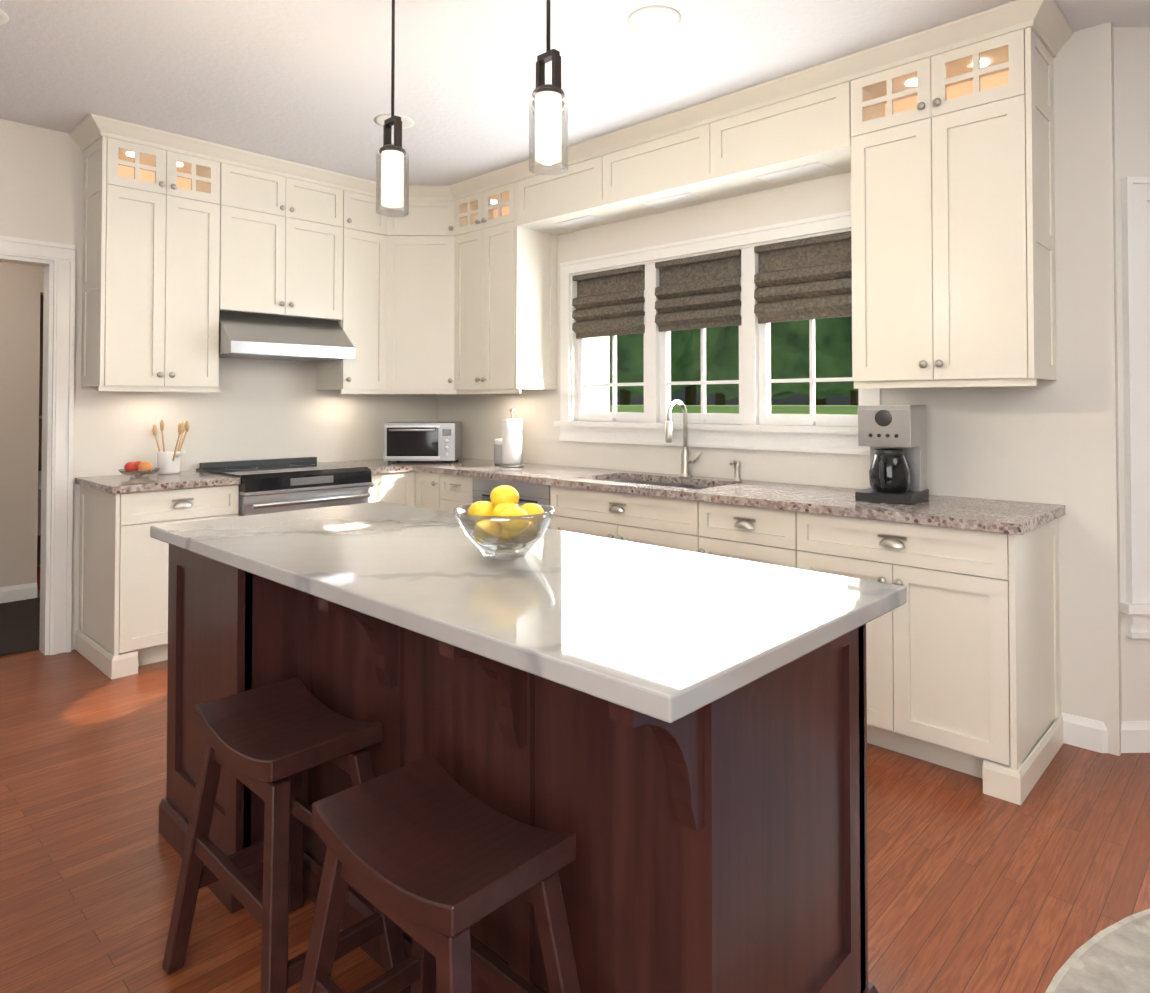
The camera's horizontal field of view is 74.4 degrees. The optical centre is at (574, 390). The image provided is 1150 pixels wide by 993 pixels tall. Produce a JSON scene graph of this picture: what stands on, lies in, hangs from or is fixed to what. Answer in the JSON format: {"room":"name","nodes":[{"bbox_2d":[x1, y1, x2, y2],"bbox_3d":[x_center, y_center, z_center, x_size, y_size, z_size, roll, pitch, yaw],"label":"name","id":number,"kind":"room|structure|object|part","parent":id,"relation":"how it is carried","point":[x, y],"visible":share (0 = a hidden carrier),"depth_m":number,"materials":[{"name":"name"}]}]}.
{"room":"kitchen","nodes":[
{"label":"kitchen","id":0,"kind":"room"},
{"bbox_2d":[0,262,43,586],"bbox_3d":[-4.519,0.005,4.230,0.120,2.750,8.000,-1,-1,44],"label":"wall","id":1,"kind":"structure","parent":0,"point":[21,288],"depth_m":5.02,"materials":[{"name":"beige paint"}]},
{"bbox_2d":[38,294,43,470],"bbox_3d":[-7.046,0.046,6.637,0.100,2.750,8.000,-1,-1,44],"label":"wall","id":2,"kind":"structure","parent":0,"point":[40,383],"depth_m":8.03,"materials":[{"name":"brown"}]},
{"bbox_2d":[0,119,436,649],"bbox_3d":[-3.629,-0.014,3.135,0.120,2.750,7.640,-1,-1,44],"label":"wall","id":3,"kind":"structure","parent":0,"point":[255,409],"depth_m":4.40,"materials":[{"name":"white paint"}]},
{"bbox_2d":[0,236,75,654],"bbox_3d":[-3.094,0.294,3.670,0.151,2.152,1.104,-1,-1,44],"label":"door frame","id":4,"kind":"structure","parent":3,"relation":"attached to","point":[56,261],"depth_m":3.98,"materials":[{"name":"white paint"}]},
{"bbox_2d":[81,168,236,391],"bbox_3d":[-2.298,-0.561,4.199,0.346,1.082,0.626,-1,-1,44],"label":"upper cabinet","id":5,"kind":"object","parent":3,"relation":"attached to","point":[157,259],"depth_m":4.03,"materials":[{"name":"beige paint"}]},
{"bbox_2d":[193,144,340,323],"bbox_3d":[-1.861,-0.907,4.664,0.346,0.907,0.761,-1,-1,44],"label":"upper cabinet","id":6,"kind":"object","parent":3,"relation":"attached to","point":[287,218],"depth_m":4.52,"materials":[{"name":"beige paint"}]},
{"bbox_2d":[219,311,354,361],"bbox_3d":[-1.807,-0.326,4.602,0.497,0.252,0.757,-1,-1,44],"label":"range hood","id":7,"kind":"object","parent":3,"relation":"attached to","point":[253,336],"visible":0.77,"depth_m":4.46,"materials":[{"name":"silver metal"}]},
{"bbox_2d":[316,175,380,391],"bbox_3d":[-1.459,-0.680,5.055,0.383,1.348,0.367,-1,-1,44],"label":"upper cabinet","id":8,"kind":"object","parent":3,"relation":"attached to","point":[360,222],"depth_m":4.92,"materials":[{"name":"beige paint"}]},
{"bbox_2d":[381,183,464,391],"bbox_3d":[-1.148,-0.678,5.140,0.716,1.348,0.389,-1,-1,44],"label":"upper cabinet","id":9,"kind":"object","parent":3,"relation":"attached to","point":[417,247],"depth_m":5.06,"materials":[{"name":"beige paint"}]},
{"bbox_2d":[0,565,1149,992],"bbox_3d":[-1.730,1.398,2.379,13.640,0.100,9.480,-1,-1,44],"label":"floor","id":10,"kind":"structure","parent":0,"point":[972,887],"depth_m":2.15,"materials":[{"name":"brown wood"}]},
{"bbox_2d":[0,597,39,656],"bbox_3d":[-3.736,1.370,4.014,1.240,0.011,3.000,-1,-1,44],"label":"mat","id":11,"kind":"object","parent":10,"relation":"on","point":[20,626],"depth_m":4.41,"materials":[{"name":"brown"}]},
{"bbox_2d":[37,566,39,589],"bbox_3d":[-3.966,1.399,5.752,0.850,0.011,2.800,-1,-1,44],"label":"bedroom rug","id":12,"kind":"object","parent":10,"relation":"on","point":[38,577],"visible":0.11,"depth_m":5.64,"materials":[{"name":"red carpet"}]},
{"bbox_2d":[37,416,41,564],"bbox_3d":[-4.896,0.801,6.924,2.000,1.250,1.600,-1,-1,44],"label":"bed","id":13,"kind":"object","parent":10,"relation":"on","point":[39,519],"visible":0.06,"depth_m":6.09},
{"bbox_2d":[75,470,240,678],"bbox_3d":[-2.220,0.919,4.028,0.660,0.915,0.610,-1,-1,44],"label":"base cabinet","id":14,"kind":"object","parent":10,"relation":"on","point":[122,630],"visible":0.73,"depth_m":3.77,"materials":[{"name":"beige paint"}]},
{"bbox_2d":[75,470,240,493],"bbox_3d":[-2.224,0.479,4.038,0.652,0.035,0.608,-1,-1,44],"label":"countertop","id":15,"kind":"structure","parent":14,"relation":"on","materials":[{"name":"stone"}]},
{"bbox_2d":[118,461,160,477],"bbox_3d":[-2.314,0.417,4.030,0.200,0.087,0.200,-1,-1,44],"label":"apple bowl","id":16,"kind":"object","parent":15,"relation":"on","point":[137,469],"visible":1,"depth_m":3.99,"materials":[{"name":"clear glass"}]},
{"bbox_2d":[152,420,188,473],"bbox_3d":[-2.257,0.311,4.262,0.293,0.306,0.163,-1,-1,44],"label":"utensil crock","id":17,"kind":"object","parent":15,"relation":"on","point":[168,462],"visible":1,"depth_m":4.22,"materials":[{"name":"white ceramic"}]},
{"bbox_2d":[196,457,371,515],"bbox_3d":[-1.717,0.905,4.496,0.726,0.958,0.757,-1,-1,44],"label":"range","id":18,"kind":"object","parent":10,"relation":"on","point":[279,485],"visible":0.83,"depth_m":4.32,"materials":[{"name":"silver metal"}]},
{"bbox_2d":[162,677,410,992],"bbox_3d":[-0.648,1.029,1.694,0.547,0.614,0.327,-1,-1,44],"label":"stool","id":19,"kind":"object","parent":10,"relation":"on","point":[269,744],"visible":0.96,"depth_m":1.64,"materials":[{"name":"brown wood"}]},
{"bbox_2d":[368,472,409,505],"bbox_3d":[-1.345,0.952,4.924,0.692,0.880,0.375,-1,-1,44],"label":"base cabinet","id":20,"kind":"object","parent":10,"relation":"on","point":[383,488],"depth_m":4.73,"materials":[{"name":"beige paint"}]},
{"bbox_2d":[410,480,445,511],"bbox_3d":[-0.723,0.953,4.951,0.340,0.880,0.692,-1,-1,44],"label":"base cabinet","id":21,"kind":"object","parent":10,"relation":"on","point":[422,495],"depth_m":4.78,"materials":[{"name":"beige paint"}]},
{"bbox_2d":[299,756,580,992],"bbox_3d":[-0.227,1.022,1.265,0.547,0.614,0.327,-1,-1,44],"label":"stool","id":22,"kind":"object","parent":10,"relation":"on","point":[432,858],"visible":1,"depth_m":1.24,"materials":[{"name":"brown wood"}]},
{"bbox_2d":[446,484,553,528],"bbox_3d":[-0.525,0.950,4.808,0.385,0.880,0.627,-1,-1,44],"label":"base cabinet","id":23,"kind":"object","parent":10,"relation":"on","point":[456,497],"depth_m":4.54,"materials":[{"name":"beige paint"}]},
{"bbox_2d":[473,477,550,528],"bbox_3d":[-0.162,0.945,4.440,0.643,0.877,0.604,-1,-1,44],"label":"dishwasher","id":24,"kind":"object","parent":10,"relation":"on","point":[483,488],"visible":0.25,"depth_m":4.17,"materials":[{"name":"silver metal"}]},
{"bbox_2d":[159,545,877,992],"bbox_3d":[-0.320,0.894,1.953,1.892,0.893,0.777,-1,-1,44],"label":"kitchen island","id":25,"kind":"object","parent":10,"relation":"on","point":[674,741],"depth_m":1.44,"materials":[{"name":"brown wood"}]},
{"bbox_2d":[150,501,906,728],"bbox_3d":[-0.315,0.429,1.960,1.990,0.036,0.820,-1,-1,44],"label":"island countertop","id":26,"kind":"structure","parent":25,"relation":"on","point":[662,635],"depth_m":1.49,"materials":[{"name":"white stone"}]},
{"bbox_2d":[454,485,554,559],"bbox_3d":[-0.175,0.321,1.883,0.250,0.174,0.250,-1,-1,44],"label":"lemon bowl","id":27,"kind":"object","parent":26,"relation":"on","point":[501,520],"visible":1,"depth_m":1.83,"materials":[{"name":"clear glass"}]},
{"bbox_2d":[682,512,813,570],"bbox_3d":[0.932,0.927,3.420,0.590,0.880,0.627,-1,-1,44],"label":"base cabinet","id":28,"kind":"object","parent":10,"relation":"on","point":[774,544],"depth_m":3.18,"materials":[{"name":"beige paint"}]},
{"bbox_2d":[810,516,1063,804],"bbox_3d":[1.363,0.919,3.010,0.840,0.880,0.627,-1,-1,44],"label":"base cabinet","id":29,"kind":"object","parent":10,"relation":"on","point":[962,658],"depth_m":2.67,"materials":[{"name":"beige paint"}]},
{"bbox_2d":[326,458,1065,551],"bbox_3d":[0.089,0.478,3.987,4.072,0.035,0.981,-1,-1,44],"label":"countertop","id":30,"kind":"structure","parent":29,"relation":"on","point":[963,522],"depth_m":3.21,"materials":[{"name":"stone"}]},
{"bbox_2d":[384,422,461,462],"bbox_3d":[-1.033,0.347,5.168,0.470,0.265,0.378,0,-1,-1],"label":"toaster oven","id":31,"kind":"object","parent":30,"relation":"on","point":[422,441],"visible":1,"depth_m":5.01,"materials":[{"name":"silver plastic"}]},
{"bbox_2d":[494,438,501,464],"bbox_3d":[-0.469,0.393,4.924,0.116,0.165,0.116,-1,-1,44],"label":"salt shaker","id":32,"kind":"object","parent":30,"relation":"on","point":[498,451],"visible":0.4,"depth_m":4.87,"materials":[{"name":"white ceramic"}]},
{"bbox_2d":[500,408,523,466],"bbox_3d":[-0.393,0.289,4.744,0.150,0.368,0.150,-1,-1,44],"label":"paper towel holder","id":33,"kind":"object","parent":30,"relation":"on","point":[511,442],"visible":1,"depth_m":4.69,"materials":[{"name":"white paper"}]},
{"bbox_2d":[566,476,709,539],"bbox_3d":[0.412,0.593,3.902,0.820,0.222,0.420,-1,-1,44],"label":"base cabinet","id":34,"kind":"object","parent":30,"relation":"in","point":[580,513],"depth_m":3.69,"materials":[{"name":"beige wood"}]},
{"bbox_2d":[665,400,701,475],"bbox_3d":[0.578,0.252,4.009,0.148,0.416,0.203,-1,-1,44],"label":"faucet","id":35,"kind":"object","parent":30,"relation":"on","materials":[{"name":"silver metal"}]},
{"bbox_2d":[730,460,741,479],"bbox_3d":[0.814,0.404,3.849,0.046,0.107,0.086,-1,-1,44],"label":"soap dispenser","id":36,"kind":"object","parent":30,"relation":"on","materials":[{"name":"silver metal"}]},
{"bbox_2d":[855,405,928,504],"bbox_3d":[1.300,0.252,3.110,0.216,0.385,0.305,-1,-1,38],"label":"coffee maker","id":37,"kind":"object","parent":30,"relation":"on","point":[894,437],"visible":1,"depth_m":3.03,"materials":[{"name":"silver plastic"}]},
{"bbox_2d":[1045,909,1149,992],"bbox_3d":[1.903,1.315,0.785,2.480,0.008,2.480,-1,-1,44],"label":"round rug","id":38,"kind":"object","parent":10,"relation":"on","point":[1114,958],"visible":1,"depth_m":1.76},
{"bbox_2d":[0,0,1149,185],"bbox_3d":[-1.730,-1.451,2.428,13.640,0.100,9.480,-1,-1,44],"label":"ceiling","id":39,"kind":"structure","parent":0,"point":[306,82],"depth_m":3.19,"materials":[{"name":"white paint"}]},
{"bbox_2d":[0,9,8,24],"bbox_3d":[-2.198,-1.393,2.776,0.199,0.004,0.199,-1,-1,38],"label":"recessed light","id":40,"kind":"object","parent":39,"relation":"in","point":[4,18],"depth_m":2.82,"materials":[{"name":"white paint"}]},
{"bbox_2d":[376,0,408,216],"bbox_3d":[-0.615,-0.999,2.560,0.130,0.799,0.130,-1,-1,44],"label":"pendant light","id":41,"kind":"object","parent":39,"relation":"hanging from","point":[395,161],"visible":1,"depth_m":2.54,"materials":[{"name":"white glass"}]},
{"bbox_2d":[374,114,413,128],"bbox_3d":[-0.923,-1.374,3.868,0.199,0.004,0.199,0,-1,20],"label":"recessed light","id":42,"kind":"object","parent":39,"relation":"in","point":[407,122],"depth_m":3.85,"materials":[{"name":"white paint"}]},
{"bbox_2d":[529,0,567,175],"bbox_3d":[-0.073,-1.007,2.086,0.130,0.799,0.130,-1,-1,44],"label":"pendant light","id":43,"kind":"object","parent":39,"relation":"hanging from","point":[545,112],"visible":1,"depth_m":2.06,"materials":[{"name":"white glass"}]},
{"bbox_2d":[628,6,680,33],"bbox_3d":[0.297,-1.392,2.844,0.199,0.004,0.199,-1,-1,38],"label":"recessed light","id":44,"kind":"object","parent":39,"relation":"in","point":[654,19],"depth_m":2.84,"materials":[{"name":"white paint"}]},
{"bbox_2d":[437,22,1121,755],"bbox_3d":[0.535,0.007,4.348,4.238,2.750,0.140,-1,-1,44],"label":"wall","id":45,"kind":"structure","parent":0,"point":[1049,440],"depth_m":2.97,"materials":[{"name":"white paint"}]},
{"bbox_2d":[453,216,488,391],"bbox_3d":[-0.588,-0.547,5.061,0.406,1.082,0.384,-1,-1,44],"label":"upper cabinet","id":46,"kind":"object","parent":45,"relation":"attached to","point":[470,237],"depth_m":4.95,"materials":[{"name":"beige paint"}]},
{"bbox_2d":[489,212,556,391],"bbox_3d":[-0.380,-0.550,4.889,0.363,1.082,0.347,-1,-1,44],"label":"upper cabinet","id":47,"kind":"object","parent":45,"relation":"attached to","point":[522,264],"depth_m":4.74,"materials":[{"name":"beige paint"}]},
{"bbox_2d":[0,582,1149,752],"bbox_3d":[-0.478,1.272,1.187,9.900,0.112,9.197,-1,-1,44],"label":"baseboard","id":48,"kind":"structure","parent":45,"relation":"attached to","point":[1086,733],"depth_m":2.86,"materials":[{"name":"white paint"}]},
{"bbox_2d":[509,136,642,235],"bbox_3d":[0.026,-1.187,4.513,0.796,0.352,0.347,-1,-1,44],"label":"upper cabinet","id":49,"kind":"object","parent":45,"relation":"attached to","point":[579,198],"depth_m":4.39,"materials":[{"name":"beige paint"}]},
{"bbox_2d":[613,100,752,215],"bbox_3d":[0.522,-1.195,4.041,0.821,0.352,0.347,-1,-1,44],"label":"upper cabinet","id":50,"kind":"object","parent":45,"relation":"attached to","point":[668,163],"depth_m":3.87,"materials":[{"name":"beige paint"}]},
{"bbox_2d":[553,211,880,454],"bbox_3d":[0.676,-0.261,4.183,2.065,1.130,0.190,-1,-1,44],"label":"window","id":51,"kind":"structure","parent":45,"relation":"in","point":[750,432],"depth_m":4.08,"materials":[{"name":"white paint"}]},
{"bbox_2d":[572,265,644,338],"bbox_3d":[0.204,-0.532,4.604,0.565,0.394,0.052,-1,-1,44],"label":"blind","id":52,"kind":"object","parent":51,"relation":"attached to","point":[608,303],"visible":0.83,"depth_m":4.59,"materials":[{"name":"brown fabric"}]},
{"bbox_2d":[655,249,740,331],"bbox_3d":[0.672,-0.540,4.159,0.552,0.394,0.052,-1,-1,44],"label":"blind","id":53,"kind":"object","parent":51,"relation":"attached to","point":[699,292],"visible":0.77,"depth_m":4.14,"materials":[{"name":"brown fabric"}]},
{"bbox_3d":[0.696,-0.280,4.186,1.856,0.916,0.080,-1,-1,44],"label":"window sashes","id":54,"kind":"part","parent":51,"relation":"part of","materials":[{"name":"white wood"}]},
{"bbox_2d":[754,231,851,323],"bbox_3d":[1.137,-0.547,3.716,0.555,0.394,0.052,-1,-1,44],"label":"blind","id":55,"kind":"object","parent":51,"relation":"attached to","point":[804,279],"visible":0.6,"depth_m":3.72,"materials":[{"name":"brown fabric"}]},
{"bbox_2d":[721,52,896,191],"bbox_3d":[1.023,-1.203,3.564,0.811,0.352,0.347,-1,-1,44],"label":"upper cabinet","id":56,"kind":"object","parent":45,"relation":"attached to","point":[791,130],"depth_m":3.38,"materials":[{"name":"beige paint"}]},
{"bbox_2d":[845,72,1056,387],"bbox_3d":[1.514,-0.580,3.086,0.651,1.082,0.347,-1,-1,44],"label":"upper cabinet","id":57,"kind":"object","parent":45,"relation":"attached to","point":[937,142],"depth_m":2.92,"materials":[{"name":"beige paint"}]},
{"bbox_2d":[1113,27,1149,720],"bbox_3d":[3.207,-0.017,2.976,2.460,2.750,0.140,0,-1,-1],"label":"wall","id":58,"kind":"structure","parent":0,"point":[1132,93],"depth_m":2.89,"materials":[{"name":"white paint"}]},
{"bbox_2d":[1120,177,1149,637],"bbox_3d":[2.598,0.060,2.935,1.090,1.735,0.190,0,-1,-1],"label":"window","id":59,"kind":"structure","parent":58,"relation":"in","point":[1135,198],"depth_m":2.86,"materials":[{"name":"white paint"}]},
{"label":"outside","id":60,"kind":"structure","parent":0,"visible":0},
{"bbox_2d":[610,405,857,414],"bbox_3d":[19.857,1.468,27.691,140.000,1.773,59.370,-1,-1,44],"label":"lawn","id":61,"kind":"structure","parent":60,"point":[805,409],"depth_m":25.99,"materials":[{"name":"green plant"}]},
{"bbox_2d":[588,336,609,411],"bbox_3d":[-4.415,-1.495,12.443,9.940,5.970,3.740,-1,-1,44],"label":"house","id":62,"kind":"structure","parent":61,"relation":"on","point":[597,365],"depth_m":10.19,"materials":[{"name":"white"}]},
{"bbox_2d":[610,316,857,404],"bbox_3d":[4.525,-11.196,28.415,55.810,25.224,43.770,-1,-1,44],"label":"trees","id":63,"kind":"object","parent":61,"relation":"on","point":[784,367],"depth_m":28.53,"materials":[{"name":"green plant"}]}
]}

